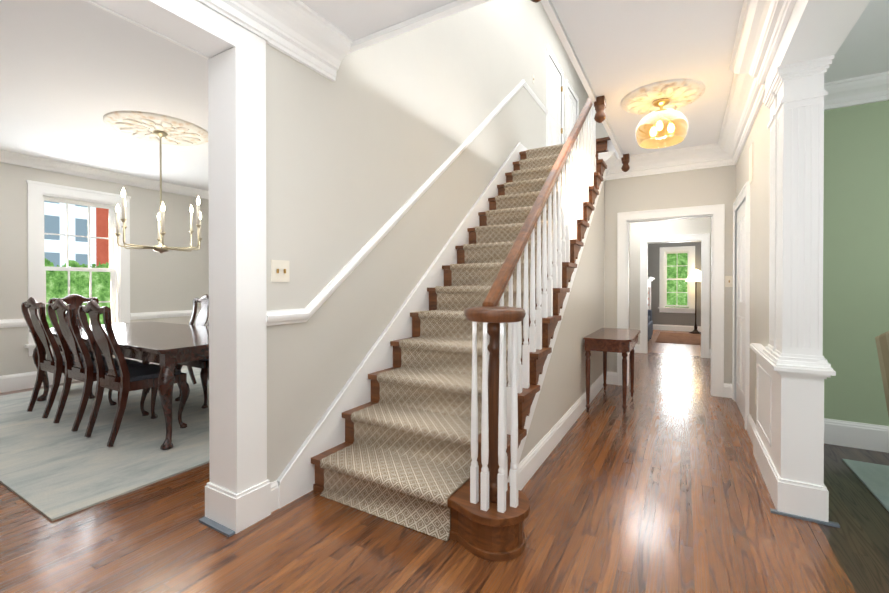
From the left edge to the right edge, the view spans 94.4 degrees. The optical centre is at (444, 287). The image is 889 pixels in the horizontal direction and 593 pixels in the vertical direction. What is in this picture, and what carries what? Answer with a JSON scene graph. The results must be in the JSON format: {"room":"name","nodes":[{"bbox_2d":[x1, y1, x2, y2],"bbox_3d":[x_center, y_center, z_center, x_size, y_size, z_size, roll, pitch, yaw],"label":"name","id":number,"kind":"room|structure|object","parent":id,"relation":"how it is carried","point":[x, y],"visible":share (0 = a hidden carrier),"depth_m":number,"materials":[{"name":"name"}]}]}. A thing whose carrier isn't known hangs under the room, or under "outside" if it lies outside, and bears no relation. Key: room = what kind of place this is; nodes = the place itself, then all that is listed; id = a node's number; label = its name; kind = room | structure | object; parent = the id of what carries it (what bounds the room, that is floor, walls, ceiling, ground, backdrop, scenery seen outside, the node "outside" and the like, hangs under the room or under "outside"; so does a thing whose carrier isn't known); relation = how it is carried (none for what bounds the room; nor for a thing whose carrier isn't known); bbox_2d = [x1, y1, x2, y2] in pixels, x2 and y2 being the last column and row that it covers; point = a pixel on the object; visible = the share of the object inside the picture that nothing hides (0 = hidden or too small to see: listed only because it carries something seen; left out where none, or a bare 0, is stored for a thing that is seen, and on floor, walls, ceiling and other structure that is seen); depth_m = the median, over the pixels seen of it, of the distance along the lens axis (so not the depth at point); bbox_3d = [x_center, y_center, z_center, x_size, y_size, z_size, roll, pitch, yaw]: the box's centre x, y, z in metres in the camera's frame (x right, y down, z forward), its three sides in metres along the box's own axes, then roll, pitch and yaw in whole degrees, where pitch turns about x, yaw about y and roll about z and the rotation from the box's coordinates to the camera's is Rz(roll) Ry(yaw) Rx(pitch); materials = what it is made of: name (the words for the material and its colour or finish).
{"room":"entrance hall","nodes":[
{"label":"entrance hall","id":0,"kind":"room"},
{"bbox_2d":[0,162,208,375],"bbox_3d":[-5.320,-0.167,4.382,0.200,2.730,6.800,0,0,30],"label":"wall","id":1,"kind":"structure","parent":0,"point":[172,280],"depth_m":5.84,"materials":[{"name":"beige paint"}]},
{"bbox_2d":[0,319,27,327],"bbox_3d":[-5.907,0.425,3.148,0.030,0.095,3.950,0,0,30],"label":"trim","id":2,"kind":"structure","parent":1,"relation":"attached to","point":[7,323],"depth_m":4.74,"materials":[{"name":"white wood"}]},
{"bbox_2d":[25,180,130,355],"bbox_3d":[-4.726,-0.227,5.343,0.260,2.077,1.090,0,0,30],"label":"dining room window","id":3,"kind":"structure","parent":1,"relation":"in","point":[39,194],"depth_m":5.29,"materials":[{"name":"white wood"}]},
{"bbox_2d":[0,358,158,392],"bbox_3d":[-5.275,1.104,4.248,0.020,0.190,6.600,0,0,30],"label":"baseboard","id":4,"kind":"structure","parent":1,"relation":"attached to","point":[18,381],"depth_m":4.80,"materials":[{"name":"white wood"}]},
{"bbox_2d":[0,150,208,199],"bbox_3d":[-5.246,-1.466,4.215,0.112,0.130,6.624,0,0,30],"label":"crown molding","id":5,"kind":"structure","parent":1,"relation":"attached to","point":[8,157],"depth_m":5.32,"materials":[{"name":"white wood"}]},
{"bbox_2d":[130,309,200,319],"bbox_3d":[-4.016,0.405,6.398,0.030,0.095,1.490,0,0,30],"label":"trim","id":6,"kind":"structure","parent":1,"relation":"attached to","point":[163,314],"depth_m":6.10,"materials":[{"name":"white wood"}]},
{"bbox_2d":[0,0,208,190],"bbox_3d":[-3.309,-1.659,3.087,4.570,0.270,6.600,0,0,30],"label":"ceiling","id":7,"kind":"structure","parent":0,"point":[73,73],"depth_m":3.16,"materials":[{"name":"white paint"}]},
{"bbox_2d":[103,111,207,145],"bbox_3d":[-2.754,-1.509,3.991,0.860,0.041,0.860,0,0,30],"label":"ceiling medallion","id":8,"kind":"object","parent":7,"relation":"attached to","point":[143,125],"visible":0.92,"depth_m":3.87,"materials":[{"name":"paint"}]},
{"bbox_2d":[115,131,201,252],"bbox_3d":[-2.754,-0.914,3.995,0.783,1.172,0.781,0,0,30],"label":"chandelier","id":9,"kind":"object","parent":8,"relation":"hanging from","point":[160,247],"visible":1,"depth_m":3.95,"materials":[{"name":"beige metal"}]},
{"bbox_2d":[266,0,587,482],"bbox_3d":[1.091,-1.637,5.906,0.200,5.650,8.500,0,0,30],"label":"wall","id":10,"kind":"structure","parent":0,"point":[366,144],"depth_m":2.96,"materials":[{"name":"beige paint"}]},
{"bbox_2d":[200,0,352,81],"bbox_3d":[-1.692,-1.402,0.758,0.170,0.215,4.200,0,0,30],"label":"crown molding","id":11,"kind":"structure","parent":10,"relation":"attached to","point":[304,34],"depth_m":2.28,"materials":[{"name":"white wood"}]},
{"bbox_2d":[271,260,289,281],"bbox_3d":[-0.904,-0.089,2.275,0.014,0.120,0.115,0,0,30],"label":"light switch","id":12,"kind":"object","parent":10,"relation":"attached to","point":[279,270],"visible":1,"depth_m":2.27,"materials":[{"name":"white plastic"}]},
{"bbox_2d":[277,142,520,508],"bbox_3d":[0.047,-0.371,3.897,0.024,3.144,3.817,0,0,30],"label":"trim","id":13,"kind":"structure","parent":10,"relation":"attached to","point":[298,482],"depth_m":2.90,"materials":[{"name":"white wood"}]},
{"bbox_2d":[267,79,547,325],"bbox_3d":[0.351,-1.334,4.406,0.032,3.052,5.160,0,0,30],"label":"trim","id":14,"kind":"structure","parent":10,"relation":"attached to","point":[281,317],"depth_m":2.96,"materials":[{"name":"white wood"}]},
{"bbox_2d":[348,0,489,53],"bbox_3d":[-0.149,-1.647,2.323,1.260,0.325,0.050,0,0,30],"label":"trim","id":15,"kind":"structure","parent":10,"relation":"attached to","point":[441,12],"depth_m":2.32,"materials":[{"name":"white wood"}]},
{"bbox_2d":[520,44,578,151],"bbox_3d":[1.897,-2.864,7.055,0.030,2.090,3.490,0,0,30],"label":"door","id":16,"kind":"structure","parent":10,"relation":"attached to","point":[555,103],"depth_m":7.20,"materials":[{"name":"white wood"}]},
{"bbox_2d":[519,137,610,153],"bbox_3d":[1.569,-1.797,5.210,1.276,0.023,0.060,0,0,30],"label":"trim","id":17,"kind":"structure","parent":10,"relation":"attached to","point":[607,138],"depth_m":4.99,"materials":[{"name":"brown wood"}]},
{"bbox_2d":[0,330,888,592],"bbox_3d":[2.223,1.246,4.629,13.000,0.100,14.800,0,0,30],"label":"floor","id":18,"kind":"structure","parent":0,"point":[659,486],"depth_m":2.02,"materials":[{"name":"brown wood"}]},
{"bbox_2d":[0,366,208,520],"bbox_3d":[-2.833,1.192,4.360,3.630,0.012,3.050,0,0,30],"label":"area rug","id":19,"kind":"object","parent":18,"relation":"on","point":[50,470],"visible":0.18,"depth_m":3.05,"materials":[{"name":"grey carpet"}]},
{"bbox_2d":[21,297,116,417],"bbox_3d":[-3.649,0.635,4.018,0.576,1.096,0.594,0,0,30],"label":"dining chair","id":20,"kind":"object","parent":19,"relation":"on","point":[40,331],"visible":0.69,"depth_m":3.83,"materials":[{"name":"brown wood"}]},
{"bbox_2d":[48,294,115,391],"bbox_3d":[-4.313,0.629,4.923,0.594,1.096,0.587,0,0,30],"label":"chair","id":21,"kind":"object","parent":19,"relation":"on","point":[77,300],"visible":0.1,"depth_m":5.03,"materials":[{"name":"brown wood"}]},
{"bbox_2d":[47,298,149,430],"bbox_3d":[-3.087,0.637,3.691,0.576,1.096,0.594,0,0,30],"label":"dining chair","id":22,"kind":"object","parent":19,"relation":"on","point":[85,371],"visible":0.73,"depth_m":3.51,"materials":[{"name":"brown wood"}]},
{"bbox_2d":[29,321,208,449],"bbox_3d":[-2.888,0.815,4.095,2.660,0.745,1.140,0,0,30],"label":"dining table","id":23,"kind":"object","parent":19,"relation":"on","point":[167,347],"visible":0.56,"depth_m":3.30,"materials":[{"name":"brown wood"}]},
{"bbox_2d":[78,299,189,446],"bbox_3d":[-2.534,0.639,3.369,0.576,1.096,0.594,0,0,30],"label":"dining chair","id":24,"kind":"object","parent":19,"relation":"on","point":[123,379],"visible":1,"depth_m":3.22,"materials":[{"name":"brown wood"}]},
{"bbox_2d":[142,294,208,392],"bbox_3d":[-2.985,0.631,4.682,0.576,1.096,0.594,0,0,30],"label":"dining chair","id":25,"kind":"object","parent":19,"relation":"on","point":[202,316],"visible":0.29,"depth_m":4.91,"materials":[{"name":"brown wood"}]},
{"bbox_2d":[175,358,208,408],"bbox_3d":[-2.423,0.633,4.355,0.576,1.096,0.594,0,0,30],"label":"dining chair","id":26,"kind":"object","parent":19,"relation":"on","point":[203,364],"visible":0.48,"depth_m":4.02,"materials":[{"name":"brown wood"}]},
{"bbox_2d":[311,97,608,561],"bbox_3d":[0.684,-0.470,3.679,1.296,3.358,3.759,0,0,30],"label":"staircase","id":27,"kind":"structure","parent":18,"relation":"on","point":[478,389],"depth_m":2.63,"materials":[{"name":"beige carpet"}]},
{"bbox_2d":[199,508,839,536],"bbox_3d":[0.368,1.206,2.115,3.273,0.012,0.170,0,0,-1],"label":"trim","id":28,"kind":"structure","parent":18,"relation":"on","point":[219,528],"depth_m":2.10,"materials":[{"name":"grey"}]},
{"bbox_2d":[583,328,639,412],"bbox_3d":[1.769,0.838,4.277,0.415,0.720,1.060,0,0,30],"label":"console table","id":29,"kind":"object","parent":18,"relation":"on","point":[624,342],"visible":1,"depth_m":3.92,"materials":[{"name":"brown wood"}]},
{"bbox_2d":[648,310,652,340],"bbox_3d":[3.886,0.739,8.923,1.050,0.860,1.400,0,0,30],"label":"sofa","id":30,"kind":"object","parent":18,"relation":"on","point":[650,327],"visible":0.19,"depth_m":8.86,"materials":[{"name":"fabric"}]},
{"bbox_2d":[656,332,700,344],"bbox_3d":[5.842,1.162,9.175,1.920,0.012,2.100,0,0,30],"label":"area rug","id":31,"kind":"object","parent":18,"relation":"on","point":[680,338],"visible":0.36,"depth_m":9.28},
{"bbox_2d":[686,270,700,333],"bbox_3d":[6.340,0.360,10.384,0.450,1.600,0.450,0,0,30],"label":"light","id":32,"kind":"object","parent":18,"relation":"on","point":[695,275],"visible":0.98,"depth_m":10.33,"materials":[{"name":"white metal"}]},
{"bbox_2d":[750,55,835,521],"bbox_3d":[2.102,0.014,2.540,0.245,2.390,0.952,0,0,30],"label":"column","id":33,"kind":"structure","parent":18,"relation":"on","point":[794,369],"depth_m":2.19,"materials":[{"name":"white wood"}]},
{"bbox_2d":[842,459,888,511],"bbox_3d":[3.150,1.215,0.595,2.940,0.012,3.560,0,0,30],"label":"living room rug","id":34,"kind":"object","parent":18,"relation":"on","point":[873,478],"visible":1,"depth_m":2.60,"materials":[{"name":"grey carpet"}]},
{"bbox_2d":[875,331,888,416],"bbox_3d":[2.737,0.674,1.916,1.015,1.050,0.780,0,0,-15],"label":"chair","id":35,"kind":"object","parent":34,"relation":"on","point":[882,343],"visible":1,"depth_m":2.18,"materials":[{"name":"fabric"}]},
{"bbox_2d":[300,0,888,82],"bbox_3d":[2.288,-1.639,-0.218,8.030,0.270,6.520,0,0,30],"label":"ceiling","id":36,"kind":"structure","parent":0,"point":[863,49],"depth_m":2.37,"materials":[{"name":"white paint"}]},
{"bbox_2d":[588,96,608,138],"bbox_3d":[4.394,-3.156,9.007,2.780,2.650,0.200,0,0,30],"label":"wall","id":37,"kind":"structure","parent":0,"point":[601,131],"depth_m":9.38,"materials":[{"name":"white paint"}]},
{"bbox_2d":[607,140,618,156],"bbox_3d":[1.678,-1.674,5.402,1.320,0.270,0.380,0,0,30],"label":"ceiling","id":38,"kind":"structure","parent":0,"point":[610,146],"depth_m":4.98,"materials":[{"name":"white paint"}]},
{"bbox_2d":[629,223,629,328],"bbox_3d":[2.655,-0.180,6.376,0.120,2.730,2.630,0,0,30],"label":"wall","id":39,"kind":"structure","parent":0,"point":[629,275],"depth_m":7.44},
{"bbox_2d":[608,352,629,382],"bbox_3d":[2.720,1.110,6.346,0.030,0.150,2.630,0,0,30],"label":"baseboard","id":40,"kind":"structure","parent":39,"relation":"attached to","point":[610,374],"depth_m":5.06,"materials":[{"name":"white wood"}]},
{"bbox_2d":[551,0,742,154],"bbox_3d":[1.938,-1.661,3.284,1.260,0.270,3.780,0,0,30],"label":"ceiling strip","id":41,"kind":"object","parent":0,"point":[623,48],"visible":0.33,"depth_m":2.66,"materials":[{"name":"white paint"}]},
{"bbox_2d":[531,0,629,171],"bbox_3d":[1.264,-1.425,3.337,0.092,0.200,3.420,0,0,30],"label":"trim","id":42,"kind":"structure","parent":41,"relation":"attached to","point":[600,107],"depth_m":3.30,"materials":[{"name":"brown wood"}]},
{"bbox_2d":[621,79,704,114],"bbox_3d":[1.742,-1.505,3.307,0.600,0.041,0.600,0,0,30],"label":"ceiling medallion","id":43,"kind":"object","parent":41,"relation":"attached to","point":[679,93],"visible":0.79,"depth_m":3.21,"materials":[{"name":"paint"}]},
{"bbox_2d":[635,98,688,148],"bbox_3d":[1.742,-1.331,3.308,0.380,0.330,0.380,0,0,30],"label":"hall ceiling light","id":44,"kind":"object","parent":43,"relation":"hanging from","point":[657,117],"visible":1,"depth_m":3.25,"materials":[{"name":"beige glass"}]},
{"bbox_2d":[604,165,735,383],"bbox_3d":[2.197,-0.172,5.052,2.580,2.730,0.120,0,0,30],"label":"wall","id":45,"kind":"structure","parent":0,"point":[705,186],"depth_m":4.75,"materials":[{"name":"beige paint"}]},
{"bbox_2d":[518,231,607,490],"bbox_3d":[1.123,-0.163,3.623,0.060,2.730,3.430,0,0,30],"label":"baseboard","id":46,"kind":"structure","parent":45,"relation":"attached to","point":[532,461],"depth_m":3.08,"materials":[{"name":"white wood"}]},
{"bbox_2d":[541,0,622,158],"bbox_3d":[1.374,-1.655,3.604,0.035,0.325,3.795,0,0,30],"label":"trim","id":47,"kind":"structure","parent":45,"relation":"attached to","point":[548,5],"depth_m":2.66,"materials":[{"name":"white wood"}]},
{"bbox_2d":[600,144,715,179],"bbox_3d":[2.428,-1.427,4.724,1.140,0.215,0.200,0,0,30],"label":"crown molding","id":48,"kind":"structure","parent":45,"relation":"attached to","point":[695,157],"depth_m":4.69,"materials":[{"name":"white wood"}]},
{"bbox_2d":[617,204,724,396],"bbox_3d":[2.612,0.145,4.812,1.080,2.100,0.176,0,0,30],"label":"door frame","id":49,"kind":"structure","parent":45,"relation":"attached to","point":[716,213],"depth_m":4.56,"materials":[{"name":"white wood"}]},
{"bbox_2d":[725,276,732,286],"bbox_3d":[3.084,-0.063,4.459,0.075,0.120,0.014,0,0,30],"label":"light switch","id":50,"kind":"object","parent":45,"relation":"attached to","point":[728,281],"visible":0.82,"depth_m":4.46,"materials":[{"name":"white plastic"}]},
{"bbox_2d":[630,217,710,348],"bbox_3d":[3.995,-0.185,7.187,1.620,2.730,0.120,0,0,30],"label":"wall","id":51,"kind":"structure","parent":0,"point":[638,230],"depth_m":7.36,"materials":[{"name":"white paint"}]},
{"bbox_2d":[640,233,709,357],"bbox_3d":[3.998,0.140,7.183,1.050,2.080,0.168,0,0,30],"label":"door frame","id":52,"kind":"structure","parent":51,"relation":"attached to","point":[704,239],"depth_m":7.05,"materials":[{"name":"white wood"}]},
{"bbox_2d":[648,241,700,325],"bbox_3d":[5.996,-0.209,11.102,5.400,2.730,0.200,0,0,30],"label":"wall","id":53,"kind":"structure","parent":0,"point":[654,267],"depth_m":11.02,"materials":[{"name":"grey paint"}]},
{"bbox_2d":[658,246,694,312],"bbox_3d":[6.189,-0.198,10.955,0.880,1.750,0.260,0,0,30],"label":"room window","id":54,"kind":"structure","parent":53,"relation":"in","point":[664,252],"depth_m":10.92,"materials":[{"name":"white wood"}]},
{"bbox_2d":[653,324,700,331],"bbox_3d":[5.941,1.081,11.015,5.400,0.150,0.018,0,0,30],"label":"baseboard","id":55,"kind":"structure","parent":53,"relation":"attached to","point":[673,327],"depth_m":10.89,"materials":[{"name":"white wood"}]},
{"bbox_2d":[736,103,769,424],"bbox_3d":[3.347,-0.169,4.631,0.170,2.730,4.950,0,0,30],"label":"wall","id":56,"kind":"structure","parent":0,"point":[759,136],"depth_m":3.07,"materials":[{"name":"beige paint"}]},
{"bbox_2d":[724,383,731,395],"bbox_3d":[3.840,1.114,5.695,0.040,0.150,2.630,0,0,30],"label":"baseboard","id":57,"kind":"structure","parent":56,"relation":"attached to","point":[728,387],"depth_m":4.46,"materials":[{"name":"white wood"}]},
{"bbox_2d":[732,182,749,429],"bbox_3d":[2.821,0.155,3.927,0.028,2.090,1.080,0,0,30],"label":"door frame","id":58,"kind":"structure","parent":56,"relation":"attached to","point":[741,309],"depth_m":3.87,"materials":[{"name":"white wood"}]},
{"bbox_2d":[749,142,752,183],"bbox_3d":[2.529,-1.016,3.396,0.006,0.300,0.200,0,0,30],"label":"air vent","id":59,"kind":"object","parent":56,"relation":"in","point":[751,164],"visible":0.86,"depth_m":3.35,"materials":[{"name":"white metal"}]},
{"bbox_2d":[747,413,755,443],"bbox_3d":[2.388,1.130,3.179,0.018,0.150,0.620,0,0,30],"label":"baseboard","id":60,"kind":"structure","parent":56,"relation":"attached to","point":[751,425],"depth_m":3.27,"materials":[{"name":"white wood"}]},
{"bbox_2d":[712,0,796,166],"bbox_3d":[1.107,-1.405,1.154,0.210,0.215,7.700,0,0,30],"label":"crown molding","id":61,"kind":"structure","parent":56,"relation":"attached to","point":[762,24],"depth_m":2.63,"materials":[{"name":"white wood"}]},
{"bbox_2d":[765,0,870,93],"bbox_3d":[0.715,-1.471,0.131,0.220,0.610,5.538,0,0,30],"label":"beam","id":62,"kind":"structure","parent":0,"point":[815,29],"depth_m":1.90,"materials":[{"name":"white paint"}]},
{"bbox_2d":[823,100,888,425],"bbox_3d":[5.081,-0.153,2.025,5.450,2.730,0.150,0,0,30],"label":"wall","id":63,"kind":"structure","parent":0,"point":[856,243],"depth_m":3.10,"materials":[{"name":"green paint"}]},
{"bbox_2d":[824,418,888,452],"bbox_3d":[5.030,1.118,1.965,5.430,0.190,0.020,0,0,30],"label":"baseboard","id":64,"kind":"structure","parent":63,"relation":"attached to","point":[873,437],"depth_m":3.08,"materials":[{"name":"white wood"}]},
{"bbox_2d":[824,71,888,110],"bbox_3d":[5.008,-1.437,1.892,5.130,0.160,0.140,0,0,30],"label":"crown molding","id":65,"kind":"structure","parent":63,"relation":"attached to","point":[867,89],"depth_m":3.03,"materials":[{"name":"white wood"}]},
{"bbox_3d":[-1.977,-0.279,0.642,0.200,3.000,3.700,0,0,30],"label":"wall","id":66,"kind":"structure","parent":0,"visible":0},
{"bbox_2d":[83,0,273,533],"bbox_3d":[-1.650,-0.058,1.195,0.279,2.550,2.472,0,0,30],"label":"trim","id":67,"kind":"structure","parent":66,"relation":"attached to","point":[238,493],"depth_m":2.09,"materials":[{"name":"white wood"}]},
{"bbox_3d":[3.927,-0.207,10.686,2.240,2.730,1.600,0,0,30],"label":"wall","id":68,"kind":"structure","parent":0,"visible":0},
{"bbox_2d":[648,277,654,309],"bbox_3d":[4.956,0.462,10.034,0.200,1.400,1.780,0,0,30],"label":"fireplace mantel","id":69,"kind":"structure","parent":68,"relation":"attached to","point":[650,279],"depth_m":10.54,"materials":[{"name":"wood"}]},
{"label":"outside","id":70,"kind":"structure","parent":0,"visible":0},
{"bbox_2d":[44,201,109,327],"bbox_3d":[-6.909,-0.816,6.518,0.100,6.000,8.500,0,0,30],"label":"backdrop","id":71,"kind":"structure","parent":70,"point":[55,245],"depth_m":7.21,"materials":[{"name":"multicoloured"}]},
{"bbox_2d":[665,253,687,306],"bbox_3d":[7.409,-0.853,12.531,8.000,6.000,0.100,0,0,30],"label":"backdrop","id":72,"kind":"structure","parent":70,"point":[676,264],"depth_m":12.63,"materials":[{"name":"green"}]}
]}

